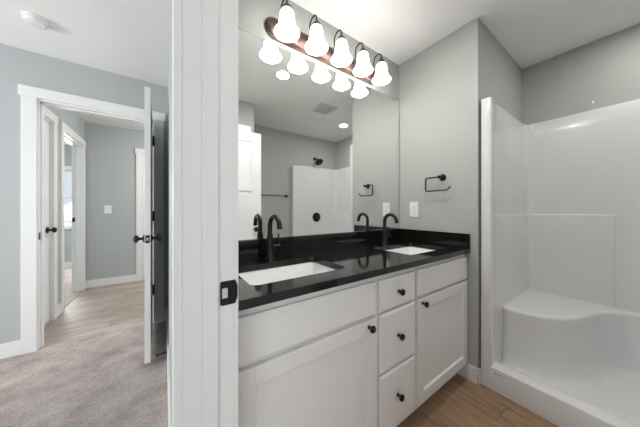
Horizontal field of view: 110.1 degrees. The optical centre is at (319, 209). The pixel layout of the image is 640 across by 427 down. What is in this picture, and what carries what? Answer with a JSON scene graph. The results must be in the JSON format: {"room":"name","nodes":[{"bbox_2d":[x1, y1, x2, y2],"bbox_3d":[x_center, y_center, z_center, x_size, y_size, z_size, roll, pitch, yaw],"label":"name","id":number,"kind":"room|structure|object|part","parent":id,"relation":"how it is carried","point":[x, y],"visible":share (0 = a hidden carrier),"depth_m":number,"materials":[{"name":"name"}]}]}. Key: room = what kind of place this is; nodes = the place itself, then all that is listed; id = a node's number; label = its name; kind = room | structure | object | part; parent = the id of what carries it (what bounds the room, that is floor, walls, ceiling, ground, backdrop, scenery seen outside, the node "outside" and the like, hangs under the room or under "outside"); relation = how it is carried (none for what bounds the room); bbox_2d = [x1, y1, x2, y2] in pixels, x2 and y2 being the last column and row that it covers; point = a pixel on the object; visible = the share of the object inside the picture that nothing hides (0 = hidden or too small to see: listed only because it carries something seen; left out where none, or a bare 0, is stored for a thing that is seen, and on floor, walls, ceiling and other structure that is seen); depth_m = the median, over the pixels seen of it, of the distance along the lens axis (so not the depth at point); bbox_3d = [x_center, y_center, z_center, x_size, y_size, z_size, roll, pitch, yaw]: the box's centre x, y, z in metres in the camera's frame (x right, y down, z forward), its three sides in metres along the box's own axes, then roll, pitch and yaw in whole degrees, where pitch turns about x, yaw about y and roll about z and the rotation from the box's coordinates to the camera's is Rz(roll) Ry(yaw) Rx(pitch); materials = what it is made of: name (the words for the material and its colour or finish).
{"room":"bathroom","nodes":[
{"label":"bathroom","id":0,"kind":"room"},
{"bbox_2d":[46,106,84,304],"bbox_3d":[-3.003,-0.043,2.544,0.105,2.490,1.720,0,0,-35],"label":"wall","id":1,"kind":"structure","parent":0,"point":[70,118],"depth_m":2.49,"materials":[{"name":"grey paint"}]},
{"bbox_2d":[44,120,56,324],"bbox_3d":[-2.647,0.123,2.122,0.102,2.035,0.505,0,0,-35],"label":"door","id":2,"kind":"structure","parent":1,"relation":"in","point":[46,124],"depth_m":2.26,"materials":[{"name":"white paint"}]},
{"bbox_3d":[-2.737,0.204,2.282,0.068,0.063,0.063,0,0,-35],"label":"knob","id":3,"kind":"part","parent":2,"relation":"part of","materials":[{"name":"black metal"}]},
{"bbox_2d":[44,106,57,320],"bbox_3d":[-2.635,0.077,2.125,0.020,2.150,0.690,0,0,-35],"label":"trim","id":4,"kind":"structure","parent":1,"relation":"attached to","point":[51,116],"depth_m":2.34,"materials":[{"name":"white paint"}]},
{"bbox_2d":[57,303,60,316],"bbox_3d":[-2.864,1.096,2.447,0.012,0.113,0.124,0,0,-35],"label":"baseboard","id":5,"kind":"structure","parent":1,"relation":"attached to","point":[59,304],"depth_m":2.46,"materials":[{"name":"white paint"}]},
{"bbox_2d":[59,120,85,312],"bbox_3d":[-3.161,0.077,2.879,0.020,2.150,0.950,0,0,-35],"label":"trim","id":6,"kind":"structure","parent":1,"relation":"attached to","point":[63,127],"depth_m":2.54,"materials":[{"name":"white paint"}]},
{"bbox_2d":[64,145,71,261],"bbox_3d":[-5.500,-0.043,4.162,2.140,2.490,0.120,0,0,-35],"label":"wall","id":7,"kind":"structure","parent":0,"point":[67,148],"depth_m":4.44,"materials":[{"name":"grey paint"}]},
{"bbox_2d":[64,166,71,228],"bbox_3d":[-5.250,-0.248,4.292,1.250,1.250,0.092,0,0,-35],"label":"window","id":8,"kind":"structure","parent":7,"relation":"in","point":[67,169],"depth_m":4.46,"materials":[{"name":"glass"}]},
{"bbox_2d":[64,262,71,267],"bbox_3d":[-5.462,1.092,4.107,2.140,0.113,0.012,0,0,-35],"label":"baseboard","id":9,"kind":"structure","parent":7,"relation":"attached to","point":[66,264],"depth_m":4.43,"materials":[{"name":"white paint"}]},
{"bbox_2d":[0,44,167,343],"bbox_3d":[-2.309,-0.043,1.912,5.000,2.490,0.111,0,0,-35],"label":"wall","id":10,"kind":"structure","parent":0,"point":[17,66],"depth_m":1.78,"materials":[{"name":"grey paint"}]},
{"bbox_2d":[0,340,19,358],"bbox_3d":[-3.306,1.096,1.142,2.243,0.113,0.012,0,0,-35],"label":"baseboard","id":11,"kind":"structure","parent":10,"relation":"attached to","point":[10,349],"depth_m":1.75,"materials":[{"name":"white paint"}]},
{"bbox_2d":[133,87,161,363],"bbox_3d":[-1.481,0.111,1.948,0.170,2.022,0.779,0,0,-35],"label":"door","id":12,"kind":"structure","parent":10,"relation":"in","point":[148,237],"depth_m":1.64,"materials":[{"name":"white paint"}]},
{"bbox_3d":[-1.339,0.214,1.656,0.068,0.063,0.063,0,0,-35],"label":"knob","id":13,"kind":"part","parent":12,"relation":"part of","materials":[{"name":"black metal"}]},
{"bbox_3d":[-1.262,0.214,1.636,0.025,0.058,0.002,0,0,-35],"label":"latch plate","id":14,"kind":"part","parent":12,"relation":"part of","materials":[{"name":"black metal"}]},
{"bbox_3d":[-1.256,0.214,1.715,0.068,0.063,0.063,0,0,-35],"label":"knob","id":15,"kind":"part","parent":12,"relation":"part of","materials":[{"name":"black metal"}]},
{"bbox_2d":[18,84,164,354],"bbox_3d":[-2.032,0.077,2.093,0.958,2.150,0.131,0,0,-35],"label":"door frame","id":16,"kind":"structure","parent":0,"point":[29,95],"depth_m":1.84,"materials":[{"name":"white paint"}]},
{"bbox_2d":[85,122,144,280],"bbox_3d":[-2.476,-0.043,4.022,2.660,2.490,0.100,0,0,-35],"label":"wall","id":17,"kind":"structure","parent":0,"point":[110,151],"depth_m":3.45,"materials":[{"name":"grey paint"}]},
{"bbox_2d":[104,205,110,213],"bbox_3d":[-3.244,-0.008,3.419,0.082,0.124,0.008,0,0,-35],"label":"light switch","id":18,"kind":"object","parent":17,"relation":"attached to","point":[107,208],"visible":1,"depth_m":3.41,"materials":[{"name":"white plastic"}]},
{"bbox_2d":[86,274,135,287],"bbox_3d":[-3.208,1.096,3.442,0.586,0.113,0.012,0,0,-35],"label":"baseboard","id":19,"kind":"structure","parent":17,"relation":"attached to","point":[129,278],"depth_m":3.43,"materials":[{"name":"white paint"}]},
{"bbox_2d":[135,148,144,280],"bbox_3d":[-2.583,0.077,3.874,0.955,2.150,0.020,0,0,-35],"label":"trim","id":20,"kind":"structure","parent":17,"relation":"attached to","point":[139,152],"depth_m":3.63,"materials":[{"name":"white paint"}]},
{"bbox_2d":[143,155,144,279],"bbox_3d":[-2.573,0.118,3.866,0.770,2.045,0.102,0,0,-35],"label":"door","id":21,"kind":"structure","parent":17,"relation":"in","point":[143,155],"depth_m":3.66,"materials":[{"name":"white paint"}]},
{"bbox_2d":[166,0,171,426],"bbox_3d":[-0.092,-0.043,0.262,0.112,2.490,5.134,0,0,-35],"label":"wall","id":22,"kind":"structure","parent":0,"point":[170,21],"depth_m":1.29,"materials":[{"name":"grey paint"}]},
{"bbox_2d":[172,0,181,426],"bbox_3d":[-0.077,0.077,0.146,0.019,2.150,0.928,0,0,-35],"label":"trim","id":23,"kind":"structure","parent":22,"relation":"attached to","point":[176,4],"depth_m":0.45,"materials":[{"name":"white paint"}]},
{"bbox_2d":[182,0,237,426],"bbox_3d":[-0.025,0.118,0.183,0.107,2.088,0.764,0,0,-35],"label":"trim","id":24,"kind":"structure","parent":22,"relation":"attached to","point":[209,286],"depth_m":0.47,"materials":[{"name":"white paint"}]},
{"bbox_3d":[-0.204,0.185,0.501,0.037,0.053,0.003,0,0,-35],"label":"strike plate","id":25,"kind":"part","parent":24,"relation":"part of","materials":[{"name":"black metal"}]},
{"bbox_2d":[234,0,237,426],"bbox_3d":[0.004,0.082,0.233,0.013,2.160,0.848,0,0,-35],"label":"trim","id":26,"kind":"structure","parent":22,"relation":"attached to","point":[235,1],"depth_m":0.51,"materials":[{"name":"white paint"}]},
{"bbox_2d":[0,268,558,426],"bbox_3d":[-1.440,1.180,1.617,6.088,0.064,8.900,0,0,-35],"label":"floor","id":27,"kind":"structure","parent":0,"point":[103,379],"depth_m":1.49,"materials":[{"name":"grey carpet"}]},
{"bbox_2d":[238,254,467,426],"bbox_3d":[0.229,0.728,1.299,1.570,0.868,0.590,0,0,-35],"label":"vanity cabinet","id":28,"kind":"object","parent":27,"relation":"on","point":[370,352],"visible":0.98,"depth_m":0.93,"materials":[{"name":"white paint"}]},
{"bbox_3d":[-0.001,0.762,0.829,0.607,0.565,0.018,0,0,-35],"label":"cabinet door","id":29,"kind":"part","parent":28,"relation":"part of","materials":[{"name":"white paint"}]},
{"bbox_2d":[238,228,470,310],"bbox_3d":[0.222,0.228,1.310,1.570,0.130,0.566,0,0,-35],"label":"countertop","id":30,"kind":"structure","parent":28,"relation":"on","point":[359,255],"depth_m":1.23,"materials":[{"name":"black stone"}]},
{"bbox_2d":[265,214,281,258],"bbox_3d":[-0.230,0.143,1.183,0.086,0.240,0.148,0,0,-35],"label":"faucet","id":31,"kind":"object","parent":30,"relation":"on","point":[270,246],"visible":1,"depth_m":1.20,"materials":[{"name":"black metal"}]},
{"bbox_3d":[-0.238,0.079,1.171,0.025,0.112,0.133,0,0,-39],"label":"spout","id":32,"kind":"part","parent":31,"relation":"part of","materials":[{"name":"black metal"}]},
{"bbox_3d":[-0.241,0.201,1.234,0.044,0.025,0.025,0,0,-35],"label":"handle","id":33,"kind":"part","parent":31,"relation":"part of","materials":[{"name":"black metal"}]},
{"bbox_2d":[238,262,334,284],"bbox_3d":[-0.139,0.361,1.017,0.486,0.135,0.340,0,0,-35],"label":"sink","id":34,"kind":"object","parent":30,"relation":"in","point":[259,277],"visible":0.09,"depth_m":1.15,"materials":[{"name":"white ceramic"}]},
{"bbox_2d":[381,213,397,243],"bbox_3d":[0.543,0.143,1.705,0.086,0.240,0.148,0,0,-35],"label":"faucet","id":35,"kind":"object","parent":30,"relation":"on","point":[385,235],"visible":0.99,"depth_m":1.72,"materials":[{"name":"black metal"}]},
{"bbox_3d":[0.532,0.079,1.691,0.025,0.112,0.133,0,0,-35],"label":"spout","id":36,"kind":"part","parent":35,"relation":"part of","materials":[{"name":"black metal"}]},
{"bbox_2d":[386,247,433,254],"bbox_3d":[0.626,0.361,1.550,0.486,0.135,0.340,0,0,-35],"label":"sink","id":37,"kind":"object","parent":30,"relation":"in","point":[405,250],"visible":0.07,"depth_m":1.74,"materials":[{"name":"white ceramic"}]},
{"bbox_3d":[0.220,0.506,0.952,0.032,0.032,0.032,0,0,-35],"label":"knob","id":38,"kind":"part","parent":28,"relation":"part of","materials":[{"name":"black metal"}]},
{"bbox_3d":[0.380,0.902,1.095,0.276,0.285,0.018,0,0,-35],"label":"drawer","id":39,"kind":"part","parent":28,"relation":"part of","materials":[{"name":"white paint"}]},
{"bbox_3d":[0.380,0.614,1.095,0.276,0.271,0.018,0,0,-35],"label":"drawer","id":40,"kind":"part","parent":28,"relation":"part of","materials":[{"name":"white paint"}]},
{"bbox_3d":[0.380,0.395,1.095,0.276,0.146,0.018,0,0,-35],"label":"drawer","id":41,"kind":"part","parent":28,"relation":"part of","materials":[{"name":"white paint"}]},
{"bbox_3d":[0.385,0.892,1.067,0.032,0.032,0.032,0,0,-35],"label":"knob","id":42,"kind":"part","parent":28,"relation":"part of","materials":[{"name":"black metal"}]},
{"bbox_3d":[0.388,0.605,1.069,0.032,0.032,0.032,0,0,-35],"label":"knob","id":43,"kind":"part","parent":28,"relation":"part of","materials":[{"name":"black metal"}]},
{"bbox_3d":[0.390,0.392,1.070,0.032,0.032,0.032,0,0,-35],"label":"knob","id":44,"kind":"part","parent":28,"relation":"part of","materials":[{"name":"black metal"}]},
{"bbox_3d":[0.561,0.501,1.190,0.032,0.032,0.032,0,0,-35],"label":"knob","id":45,"kind":"part","parent":28,"relation":"part of","materials":[{"name":"black metal"}]},
{"bbox_3d":[0.754,0.757,1.356,0.591,0.560,0.018,0,0,-35],"label":"cabinet door","id":46,"kind":"part","parent":28,"relation":"part of","materials":[{"name":"white paint"}]},
{"bbox_2d":[480,97,639,426],"bbox_3d":[1.887,0.200,1.158,0.952,1.923,1.497,0,0,-35],"label":"shower stall","id":47,"kind":"object","parent":27,"relation":"on","point":[560,197],"visible":1,"depth_m":1.60,"materials":[{"name":"white plastic"}]},
{"bbox_3d":[1.961,0.903,1.220,0.723,0.406,1.445,0,0,-35],"label":"seat","id":48,"kind":"part","parent":47,"relation":"part of","materials":[{"name":"white plastic"}]},
{"bbox_2d":[238,0,398,100],"bbox_3d":[0.066,-0.043,1.608,1.687,2.490,0.100,0,0,-35],"label":"wall","id":49,"kind":"structure","parent":0,"point":[252,14],"depth_m":1.43,"materials":[{"name":"grey paint"}]},
{"bbox_2d":[238,28,398,239],"bbox_3d":[0.068,-0.402,1.544,1.548,1.130,0.006,0,0,-35],"label":"wall mirror","id":50,"kind":"object","parent":49,"relation":"attached to","point":[318,146],"visible":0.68,"depth_m":1.44,"materials":[{"name":"clear glass"}]},
{"bbox_2d":[238,228,399,259],"bbox_3d":[0.066,0.213,1.534,1.570,0.100,0.019,0,0,-35],"label":"backsplash","id":51,"kind":"structure","parent":49,"relation":"attached to","point":[254,248],"depth_m":1.44,"materials":[{"name":"black stone"}]},
{"bbox_2d":[264,0,390,85],"bbox_3d":[0.121,-1.080,1.470,0.940,0.218,0.189,0,0,-35],"label":"vanity light","id":52,"kind":"object","parent":49,"relation":"attached to","point":[284,30],"visible":1,"depth_m":1.41,"materials":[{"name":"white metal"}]},
{"bbox_3d":[-0.181,-1.033,1.228,0.140,0.125,0.139,0,0,-35],"label":"lamp shade","id":53,"kind":"part","parent":52,"relation":"part of","materials":[{"name":"white glass"}]},
{"bbox_3d":[-0.181,-1.030,1.228,0.056,0.100,0.055,0,0,-35],"label":"bulb","id":54,"kind":"part","parent":52,"relation":"part of","materials":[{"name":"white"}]},
{"bbox_3d":[-0.048,-1.121,1.378,0.032,0.135,0.103,0,0,-35],"label":"lamp arm","id":55,"kind":"part","parent":52,"relation":"part of","materials":[{"name":"brown metal"}]},
{"bbox_3d":[-0.021,-1.033,1.340,0.140,0.125,0.139,0,0,-35],"label":"lamp shade","id":56,"kind":"part","parent":52,"relation":"part of","materials":[{"name":"white glass"}]},
{"bbox_3d":[-0.021,-1.030,1.340,0.056,0.100,0.055,0,0,-35],"label":"bulb","id":57,"kind":"part","parent":52,"relation":"part of","materials":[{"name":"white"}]},
{"bbox_3d":[0.074,-1.061,1.537,0.940,0.124,0.026,0,0,-35],"label":"plate","id":58,"kind":"part","parent":52,"relation":"part of","materials":[{"name":"orange metal"}]},
{"bbox_3d":[0.113,-1.121,1.490,0.032,0.135,0.103,0,0,-35],"label":"lamp arm","id":59,"kind":"part","parent":52,"relation":"part of","materials":[{"name":"brown metal"}]},
{"bbox_3d":[0.139,-1.033,1.452,0.140,0.125,0.139,0,0,-35],"label":"lamp shade","id":60,"kind":"part","parent":52,"relation":"part of","materials":[{"name":"white glass"}]},
{"bbox_3d":[0.139,-1.030,1.452,0.056,0.100,0.055,0,0,-35],"label":"bulb","id":61,"kind":"part","parent":52,"relation":"part of","materials":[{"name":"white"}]},
{"bbox_3d":[0.273,-1.121,1.602,0.032,0.135,0.103,0,0,-35],"label":"lamp arm","id":62,"kind":"part","parent":52,"relation":"part of","materials":[{"name":"brown metal"}]},
{"bbox_3d":[0.300,-1.033,1.564,0.140,0.125,0.139,0,0,-35],"label":"lamp shade","id":63,"kind":"part","parent":52,"relation":"part of","materials":[{"name":"white glass"}]},
{"bbox_3d":[0.300,-1.030,1.564,0.056,0.100,0.055,0,0,-35],"label":"bulb","id":64,"kind":"part","parent":52,"relation":"part of","materials":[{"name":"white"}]},
{"bbox_3d":[0.433,-1.121,1.714,0.032,0.135,0.103,0,0,-35],"label":"lamp arm","id":65,"kind":"part","parent":52,"relation":"part of","materials":[{"name":"brown metal"}]},
{"bbox_3d":[0.460,-1.033,1.676,0.140,0.125,0.139,0,0,-35],"label":"lamp shade","id":66,"kind":"part","parent":52,"relation":"part of","materials":[{"name":"white glass"}]},
{"bbox_2d":[0,0,639,144],"bbox_3d":[-1.469,-1.328,1.658,6.088,0.080,9.000,0,0,-35],"label":"ceiling","id":67,"kind":"structure","parent":0,"point":[129,38],"depth_m":1.55,"materials":[{"name":"white paint"}]},
{"bbox_2d":[21,11,51,29],"bbox_3d":[-1.914,-1.268,1.512,0.132,0.038,0.132,0,0,-35],"label":"smoke detector","id":68,"kind":"object","parent":67,"relation":"attached to","point":[33,19],"visible":1,"depth_m":1.49,"materials":[{"name":"white plastic"}]},
{"bbox_2d":[399,17,521,367],"bbox_3d":[1.318,-0.043,2.048,1.071,2.490,0.611,0,0,-35],"label":"wall","id":69,"kind":"structure","parent":0,"point":[442,87],"depth_m":1.65,"materials":[{"name":"grey paint"}]},
{"bbox_2d":[410,202,417,216],"bbox_3d":[0.784,-0.005,1.868,0.009,0.126,0.077,0,0,-35],"label":"electrical outlet","id":70,"kind":"object","parent":69,"relation":"attached to","point":[413,205],"visible":1,"depth_m":1.86,"materials":[{"name":"white plastic"}]},
{"bbox_2d":[425,174,450,191],"bbox_3d":[0.889,-0.203,1.674,0.059,0.130,0.192,0,0,-35],"label":"towel ring","id":71,"kind":"object","parent":69,"relation":"attached to","point":[442,177],"visible":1,"depth_m":1.67,"materials":[{"name":"black metal"}]},
{"bbox_3d":[0.897,-0.244,1.662,0.059,0.050,0.050,0,0,-35],"label":"mounting post","id":72,"kind":"part","parent":71,"relation":"part of","materials":[{"name":"black metal"}]},
{"bbox_2d":[457,363,478,384],"bbox_3d":[1.016,1.110,1.535,0.012,0.105,0.135,0,0,-35],"label":"baseboard","id":73,"kind":"structure","parent":69,"relation":"attached to","point":[468,371],"depth_m":1.52,"materials":[{"name":"white paint"}]},
{"bbox_2d":[478,368,480,385],"bbox_3d":[1.059,1.110,1.487,0.029,0.105,0.012,0,0,-35],"label":"baseboard","id":74,"kind":"structure","parent":69,"relation":"attached to","point":[479,370],"depth_m":1.48,"materials":[{"name":"white paint"}]},
{"bbox_2d":[522,23,639,124],"bbox_3d":[2.349,-0.043,1.419,0.100,2.490,1.600,0,0,-35],"label":"wall","id":75,"kind":"structure","parent":0,"point":[605,71],"depth_m":1.74,"materials":[{"name":"grey paint"}]}
]}

